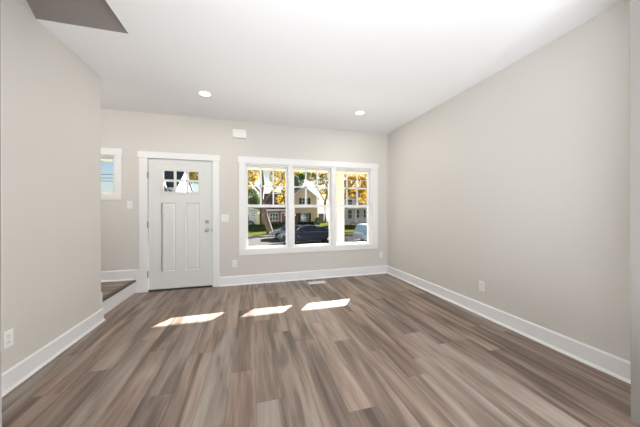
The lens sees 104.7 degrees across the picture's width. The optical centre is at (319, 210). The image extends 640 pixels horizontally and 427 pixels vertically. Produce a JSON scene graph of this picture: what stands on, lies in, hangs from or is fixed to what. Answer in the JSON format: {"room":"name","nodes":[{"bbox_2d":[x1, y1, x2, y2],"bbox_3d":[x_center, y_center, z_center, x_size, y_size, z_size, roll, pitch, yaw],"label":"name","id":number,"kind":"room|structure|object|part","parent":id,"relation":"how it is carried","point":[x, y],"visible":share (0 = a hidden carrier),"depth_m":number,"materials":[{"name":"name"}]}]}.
{"room":"living room","nodes":[
{"label":"living room","id":0,"kind":"room"},
{"bbox_2d":[0,0,100,372],"bbox_3d":[-2.173,-0.567,1.527,0.120,3.600,2.550,0,0,-16],"label":"wall","id":1,"kind":"structure","parent":0,"point":[51,98],"depth_m":2.02,"materials":[{"name":"beige paint"}]},
{"bbox_2d":[3,328,13,349],"bbox_3d":[-2.150,0.883,1.706,0.011,0.118,0.072,0,0,-16],"label":"power outlet","id":2,"kind":"object","parent":1,"relation":"attached to","point":[8,336],"visible":1,"depth_m":1.70,"materials":[{"name":"white plastic"}]},
{"bbox_2d":[2,292,104,396],"bbox_3d":[-2.171,1.073,1.597,0.152,0.320,2.446,0,0,-16],"label":"baseboard","id":3,"kind":"structure","parent":1,"relation":"attached to","point":[14,376],"depth_m":2.02,"materials":[{"name":"white paint"}]},
{"bbox_2d":[26,0,127,33],"bbox_3d":[-1.747,-1.947,1.546,0.721,0.873,1.015,0,0,-16],"label":"ceiling","id":4,"kind":"structure","parent":0,"point":[98,14],"depth_m":1.95,"materials":[{"name":"beige paint"}]},
{"bbox_2d":[101,280,130,295],"bbox_3d":[-3.098,1.123,2.831,1.050,0.165,1.562,0,0,-16],"label":"floor","id":5,"kind":"structure","parent":0,"point":[106,287],"depth_m":3.45,"materials":[{"name":"brown wood"}]},
{"bbox_2d":[103,280,135,301],"bbox_3d":[-2.664,1.049,3.237,0.064,0.027,0.978,0,0,-16],"label":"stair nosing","id":6,"kind":"object","parent":5,"relation":"attached to","point":[129,283],"visible":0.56,"depth_m":3.24,"materials":[{"name":"brown wood"}]},
{"bbox_2d":[101,108,387,276],"bbox_3d":[-1.262,-0.080,4.238,5.550,2.860,0.158,0,0,-16],"label":"wall","id":7,"kind":"structure","parent":0,"point":[132,132],"depth_m":4.09,"materials":[{"name":"beige paint"}]},
{"bbox_2d":[101,148,122,199],"bbox_3d":[-3.353,-0.543,3.650,0.818,0.760,0.205,0,0,-16],"label":"window","id":8,"kind":"structure","parent":7,"relation":"in","point":[116,194],"depth_m":3.65,"materials":[{"name":"white paint"}]},
{"bbox_3d":[-3.351,-0.534,3.656,0.575,0.530,0.040,0,0,-16],"label":"sash","id":9,"kind":"part","parent":8,"relation":"part of","materials":[{"name":"white plastic"}]},
{"bbox_3d":[-3.356,-0.540,3.664,0.630,0.563,0.178,0,0,-16],"label":"frame","id":10,"kind":"part","parent":8,"relation":"part of","materials":[{"name":"white plastic"}]},
{"bbox_3d":[-3.330,-0.872,3.565,0.818,0.102,0.027,0,0,-16],"label":"head casing","id":11,"kind":"part","parent":8,"relation":"part of","materials":[{"name":"white paint"}]},
{"bbox_2d":[127,201,132,208],"bbox_3d":[-2.852,-0.094,3.705,0.072,0.120,0.012,0,0,-16],"label":"light switch","id":12,"kind":"object","parent":7,"relation":"attached to","point":[129,203],"visible":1,"depth_m":3.70,"materials":[{"name":"white plastic"}]},
{"bbox_2d":[137,151,219,292],"bbox_3d":[-2.204,0.163,3.941,1.158,2.140,0.223,0,0,-16],"label":"door","id":13,"kind":"structure","parent":7,"relation":"in","point":[179,232],"depth_m":3.89,"materials":[{"name":"white paint"}]},
{"bbox_3d":[-2.366,0.405,3.876,0.201,1.067,0.040,0,0,-16],"label":"panel","id":14,"kind":"part","parent":13,"relation":"part of","materials":[{"name":"paint"}]},
{"bbox_3d":[-2.191,-0.859,3.883,1.158,0.095,0.027,0,0,-16],"label":"head casing","id":15,"kind":"part","parent":13,"relation":"part of","materials":[{"name":"white paint"}]},
{"bbox_3d":[-2.200,-0.474,3.923,0.569,0.390,0.060,0,0,-16],"label":"glass frame","id":16,"kind":"part","parent":13,"relation":"part of","materials":[{"name":"paint"}]},
{"bbox_3d":[-2.041,0.404,3.966,0.204,1.067,0.040,0,0,-16],"label":"panel","id":17,"kind":"part","parent":13,"relation":"part of","materials":[{"name":"paint"}]},
{"bbox_2d":[221,214,228,221],"bbox_3d":[-1.564,0.116,4.065,0.118,0.120,0.012,0,0,-16],"label":"light switch","id":18,"kind":"object","parent":7,"relation":"attached to","point":[224,217],"visible":1,"depth_m":4.06,"materials":[{"name":"white plastic"}]},
{"bbox_2d":[232,260,236,266],"bbox_3d":[-1.421,0.874,4.105,0.072,0.118,0.011,0,0,-16],"label":"power outlet","id":19,"kind":"object","parent":7,"relation":"attached to","point":[234,262],"visible":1,"depth_m":4.10,"materials":[{"name":"white plastic"}]},
{"bbox_2d":[232,129,245,138],"bbox_3d":[-1.339,-1.285,4.109,0.220,0.141,0.052,0,0,-16],"label":"door chime","id":20,"kind":"object","parent":7,"relation":"attached to","point":[236,133],"visible":1,"depth_m":4.08,"materials":[{"name":"white plastic"}]},
{"bbox_2d":[101,265,387,292],"bbox_3d":[-1.233,1.053,4.146,5.350,0.355,0.032,0,0,-16],"label":"baseboard","id":21,"kind":"structure","parent":7,"relation":"attached to","point":[117,275],"depth_m":4.27,"materials":[{"name":"white paint"}]},
{"bbox_2d":[244,163,288,248],"bbox_3d":[-0.929,-0.081,4.341,0.760,1.451,0.178,0,0,-16],"label":"window","id":22,"kind":"structure","parent":7,"relation":"in","point":[246,165],"depth_m":4.31,"materials":[{"name":"white plastic"}]},
{"bbox_3d":[-0.934,-0.428,4.355,0.716,0.714,0.030,0,0,-16],"label":"sash","id":23,"kind":"part","parent":22,"relation":"part of","materials":[{"name":"white plastic"}]},
{"bbox_3d":[-0.923,0.264,4.323,0.716,0.730,0.030,0,0,-16],"label":"sash","id":24,"kind":"part","parent":22,"relation":"part of","materials":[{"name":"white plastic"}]},
{"bbox_2d":[239,163,377,254],"bbox_3d":[-0.118,-0.037,4.480,2.567,1.544,0.050,0,0,-16],"label":"trim","id":25,"kind":"structure","parent":7,"relation":"attached to","point":[374,245],"depth_m":4.42,"materials":[{"name":"white paint"}]},
{"bbox_2d":[238,156,378,168],"bbox_3d":[-0.116,-0.862,4.463,2.599,0.106,0.027,0,0,-16],"label":"trim","id":26,"kind":"structure","parent":7,"relation":"attached to","point":[241,159],"depth_m":4.41,"materials":[{"name":"white paint"}]},
{"bbox_2d":[293,165,331,246],"bbox_3d":[-0.164,-0.084,4.555,0.784,1.451,0.178,0,0,-16],"label":"window","id":27,"kind":"structure","parent":7,"relation":"in","point":[329,169],"depth_m":4.55,"materials":[{"name":"white plastic"}]},
{"bbox_3d":[-0.158,-0.430,4.572,0.716,0.714,0.030,0,0,-16],"label":"sash","id":28,"kind":"part","parent":27,"relation":"part of","materials":[{"name":"white plastic"}]},
{"bbox_3d":[-0.146,0.262,4.540,0.716,0.730,0.030,0,0,-16],"label":"sash","id":29,"kind":"part","parent":27,"relation":"part of","materials":[{"name":"white plastic"}]},
{"bbox_2d":[336,167,371,244],"bbox_3d":[0.611,-0.086,4.771,0.784,1.451,0.178,0,0,-16],"label":"window","id":30,"kind":"structure","parent":7,"relation":"in","point":[368,206],"depth_m":4.79,"materials":[{"name":"white plastic"}]},
{"bbox_3d":[0.617,-0.433,4.788,0.716,0.714,0.030,0,0,-16],"label":"sash","id":31,"kind":"part","parent":30,"relation":"part of","materials":[{"name":"white plastic"}]},
{"bbox_3d":[0.628,0.259,4.756,0.716,0.730,0.030,0,0,-16],"label":"sash","id":32,"kind":"part","parent":30,"relation":"part of","materials":[{"name":"white plastic"}]},
{"bbox_2d":[2,273,639,426],"bbox_3d":[0.499,1.285,0.086,7.600,0.120,9.100,0,0,-16],"label":"floor","id":33,"kind":"structure","parent":0,"point":[375,350],"depth_m":1.92,"materials":[{"name":"wood"}]},
{"bbox_2d":[103,283,134,313],"bbox_3d":[-2.658,1.149,3.230,0.016,0.172,0.994,0,0,-16],"label":"stair riser","id":34,"kind":"object","parent":33,"relation":"on","point":[110,303],"visible":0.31,"depth_m":3.26,"materials":[{"name":"white paint"}]},
{"bbox_2d":[308,281,325,283],"bbox_3d":[-0.053,1.224,4.231,0.294,0.006,0.136,0,0,-16],"label":"floor vent","id":35,"kind":"object","parent":33,"relation":"in","point":[313,282],"visible":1,"depth_m":4.22,"materials":[{"name":"white plastic"}]},
{"bbox_2d":[36,0,623,133],"bbox_3d":[0.490,-1.640,0.086,7.600,0.250,9.100,0,0,-16],"label":"ceiling","id":36,"kind":"structure","parent":0,"point":[304,63],"depth_m":2.35,"materials":[{"name":"white paint"}]},
{"bbox_2d":[197,90,212,96],"bbox_3d":[-1.480,-1.506,3.175,0.184,0.006,0.184,0,0,-16],"label":"recessed light","id":37,"kind":"object","parent":36,"relation":"in","point":[203,93],"visible":1,"depth_m":3.16,"materials":[{"name":"white plastic"}]},
{"bbox_2d":[354,110,365,114],"bbox_3d":[0.616,-1.513,3.806,0.184,0.006,0.184,0,0,-16],"label":"recessed light","id":38,"kind":"object","parent":36,"relation":"in","point":[359,112],"visible":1,"depth_m":3.79,"materials":[{"name":"white plastic"}]},
{"bbox_2d":[387,0,630,361],"bbox_3d":[1.863,-0.149,3.179,0.100,2.740,3.562,0,0,-16],"label":"wall","id":39,"kind":"structure","parent":0,"point":[517,183],"depth_m":2.34,"materials":[{"name":"beige paint"}]},
{"bbox_2d":[479,280,484,291],"bbox_3d":[1.890,0.877,2.886,0.011,0.118,0.072,0,0,-16],"label":"power outlet","id":40,"kind":"object","parent":39,"relation":"attached to","point":[481,283],"visible":1,"depth_m":2.88,"materials":[{"name":"white plastic"}]},
{"bbox_2d":[387,266,630,383],"bbox_3d":[1.787,1.148,3.220,0.032,0.145,3.442,0,0,-16],"label":"baseboard","id":41,"kind":"structure","parent":39,"relation":"attached to","point":[617,367],"depth_m":2.32,"materials":[{"name":"white paint"}]},
{"bbox_3d":[0.245,-0.144,0.941,4.220,2.740,0.120,0,0,-16],"label":"wall","id":42,"kind":"structure","parent":0,"visible":0},
{"bbox_2d":[0,0,639,426],"bbox_3d":[0.477,-0.145,1.004,2.824,2.740,0.125,0,0,-16],"label":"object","id":43,"kind":"structure","parent":42,"relation":"attached to","point":[634,4],"depth_m":1.42,"materials":[{"name":"beige paint"}]},
{"label":"outside","id":44,"kind":"structure","parent":0,"visible":0},
{"bbox_2d":[248,214,355,235],"bbox_3d":[-13.707,2.619,123.436,360.000,0.300,194.850,0,0,-16],"label":"grass lawn","id":45,"kind":"structure","parent":44,"point":[347,228],"depth_m":32.29,"materials":[{"name":"green plant"}]},
{"bbox_2d":[164,171,192,191],"bbox_3d":[-16.499,-0.998,25.507,4.790,6.950,7.290,0,0,-16],"label":"house","id":46,"kind":"structure","parent":45,"relation":"on","point":[181,175],"depth_m":24.67,"materials":[{"name":"white"}]},
{"bbox_2d":[189,172,197,185],"bbox_3d":[-16.231,-2.110,33.330,4.252,9.187,2.957,0,0,-16],"label":"tree","id":47,"kind":"object","parent":45,"relation":"on","point":[192,175],"visible":0.09,"depth_m":32.46,"materials":[{"name":"yellow plant"}]},
{"bbox_2d":[249,197,257,224],"bbox_3d":[-13.752,0.119,39.475,7.390,4.700,7.260,0,0,-16],"label":"house","id":48,"kind":"structure","parent":45,"relation":"on","point":[253,213],"depth_m":37.17,"materials":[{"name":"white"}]},
{"bbox_2d":[248,184,259,223],"bbox_3d":[-9.324,-0.782,31.649,3.218,6.475,2.555,0,0,-16],"label":"tree","id":49,"kind":"object","parent":45,"relation":"on","point":[252,200],"visible":0.33,"depth_m":31.49,"materials":[{"name":"green plant"}]},
{"bbox_2d":[248,224,265,230],"bbox_3d":[-9.363,2.079,30.555,5.501,0.916,1.045,0,0,-16],"label":"hedge","id":50,"kind":"object","parent":45,"relation":"on","point":[255,227],"visible":0.3,"depth_m":30.62,"materials":[{"name":"green plant"}]},
{"bbox_2d":[259,189,285,224],"bbox_3d":[-7.802,-0.600,41.398,4.490,6.100,8.760,0,0,-16],"label":"house","id":51,"kind":"structure","parent":45,"relation":"on","point":[275,214],"depth_m":37.77,"materials":[{"name":"red brick"}]},
{"bbox_3d":[-5.393,1.418,37.906,0.900,2.050,0.080,0,0,-16],"label":"door","id":52,"kind":"part","parent":51,"relation":"part of","materials":[{"name":"brown wood"}]},
{"bbox_2d":[248,170,301,233],"bbox_3d":[-6.192,-2.138,26.288,9.961,9.350,3.295,0,0,-16],"label":"tree","id":53,"kind":"object","parent":45,"relation":"on","point":[263,210],"visible":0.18,"depth_m":26.23,"materials":[{"name":"yellow plant"}]},
{"bbox_2d":[270,222,285,227],"bbox_3d":[-5.669,2.067,36.670,3.724,0.920,1.049,0,0,-16],"label":"hedge","id":54,"kind":"object","parent":45,"relation":"on","point":[275,224],"visible":0.51,"depth_m":36.16,"materials":[{"name":"green plant"}]},
{"bbox_2d":[283,172,309,189],"bbox_3d":[-5.218,-3.616,55.657,6.491,12.117,4.153,0,0,-16],"label":"tree","id":55,"kind":"object","parent":45,"relation":"on","point":[300,175],"visible":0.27,"depth_m":54.80,"materials":[{"name":"green plant"}]},
{"bbox_2d":[297,221,313,224],"bbox_3d":[-2.406,2.128,42.090,2.887,0.762,0.936,0,0,-16],"label":"hedge","id":56,"kind":"object","parent":45,"relation":"on","point":[299,222],"visible":0.91,"depth_m":41.83,"materials":[{"name":"green plant"}]},
{"bbox_2d":[294,188,319,224],"bbox_3d":[-4.167,-0.936,47.615,5.600,6.750,10.640,0,0,-16],"label":"house","id":57,"kind":"structure","parent":45,"relation":"on","point":[302,214],"depth_m":42.85,"materials":[{"name":"beige"}]},
{"bbox_3d":[-4.083,1.414,42.414,0.850,2.050,0.100,0,0,-16],"label":"door","id":58,"kind":"part","parent":57,"relation":"part of","materials":[{"name":"brown wood"}]},
{"bbox_2d":[304,172,327,221],"bbox_3d":[0.250,-3.036,52.829,7.745,10.956,2.656,0,0,-16],"label":"tree","id":59,"kind":"object","parent":45,"relation":"on","point":[322,176],"visible":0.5,"depth_m":52.64,"materials":[{"name":"yellow plant"}]},
{"bbox_2d":[315,218,320,224],"bbox_3d":[-0.381,1.759,42.457,1.179,1.427,1.207,0,0,-16],"label":"shrub","id":60,"kind":"object","parent":45,"relation":"on","point":[316,219],"visible":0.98,"depth_m":42.39,"materials":[{"name":"green plant"}]},
{"bbox_2d":[318,201,328,221],"bbox_3d":[-0.238,0.127,58.835,5.400,4.600,7.140,0,0,-16],"label":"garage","id":61,"kind":"structure","parent":45,"relation":"on","point":[321,213],"depth_m":55.69,"materials":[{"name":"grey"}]},
{"bbox_3d":[0.264,1.500,55.569,1.200,1.850,0.100,0,0,-16],"label":"door","id":62,"kind":"part","parent":61,"relation":"part of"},
{"bbox_2d":[344,189,366,225],"bbox_3d":[8.792,-0.901,44.897,10.140,6.600,6.950,0,0,-16],"label":"house","id":63,"kind":"structure","parent":45,"relation":"on","point":[352,216],"depth_m":42.96,"materials":[{"name":"white"}]},
{"bbox_2d":[344,174,366,203],"bbox_3d":[5.384,-1.995,35.767,5.911,8.809,3.386,0,0,-16],"label":"tree","id":64,"kind":"object","parent":45,"relation":"on","point":[352,180],"visible":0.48,"depth_m":35.20,"materials":[{"name":"yellow plant"}]},
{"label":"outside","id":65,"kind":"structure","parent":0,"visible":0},
{"bbox_3d":[0.114,1.426,6.390,10.350,0.160,3.250,0,0,-16],"label":"floor","id":66,"kind":"structure","parent":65,"visible":0},
{"bbox_2d":[336,171,344,242],"bbox_3d":[0.619,0.049,7.649,0.270,2.590,0.220,0,0,-16],"label":"porch column","id":67,"kind":"structure","parent":66,"relation":"on","point":[339,175],"depth_m":7.57,"materials":[{"name":"beige paint"}]},
{"bbox_2d":[101,159,366,173],"bbox_3d":[0.104,-1.784,6.390,10.350,1.180,3.250,0,0,-16],"label":"porch roof","id":68,"kind":"structure","parent":67,"relation":"on","point":[105,160],"depth_m":7.56,"materials":[{"name":"beige paint"}]},
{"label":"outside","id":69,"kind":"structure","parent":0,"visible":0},
{"bbox_2d":[248,235,366,245],"bbox_3d":[-5.689,2.744,20.394,240.000,0.300,7.650,0,0,-16],"label":"street","id":70,"kind":"structure","parent":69,"point":[258,241],"depth_m":20.93,"materials":[{"name":"grey asphalt"}]},
{"bbox_2d":[268,225,300,239],"bbox_3d":[-2.573,1.949,23.542,4.520,1.270,1.935,0,0,-16],"label":"sedan","id":71,"kind":"object","parent":70,"relation":"on","point":[273,233],"visible":0.38,"depth_m":22.44,"materials":[{"name":"grey paint"}]},
{"bbox_2d":[248,233,352,237],"bbox_3d":[-5.689,2.669,20.394,240.000,0.450,7.950,0,0,-16],"label":"curb","id":72,"kind":"object","parent":70,"relation":"on","point":[344,233],"visible":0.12,"depth_m":24.42,"materials":[{"name":"concrete"}]},
{"bbox_2d":[278,225,328,242],"bbox_3d":[-0.874,1.859,19.967,4.770,1.440,1.935,0,0,-16],"label":"sedan","id":73,"kind":"object","parent":70,"relation":"on","point":[303,232],"visible":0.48,"depth_m":19.25,"materials":[{"name":"blue paint"}]},
{"bbox_3d":[-0.839,1.218,20.011,1.651,0.157,1.362,0,0,-16],"label":"roof panel","id":74,"kind":"part","parent":73,"relation":"part of","materials":[{"name":"blue paint"}]},
{"bbox_3d":[-0.610,1.423,20.075,3.206,0.468,1.626,0,0,-16],"label":"cabin glass","id":75,"kind":"part","parent":73,"relation":"part of","materials":[{"name":"black glass"}]},
{"bbox_2d":[353,223,366,239],"bbox_3d":[5.506,1.834,21.679,4.900,1.450,1.910,0,0,-16],"label":"van","id":76,"kind":"object","parent":70,"relation":"on","point":[360,232],"visible":0.34,"depth_m":20.72,"materials":[{"name":"white paint"}]}
]}

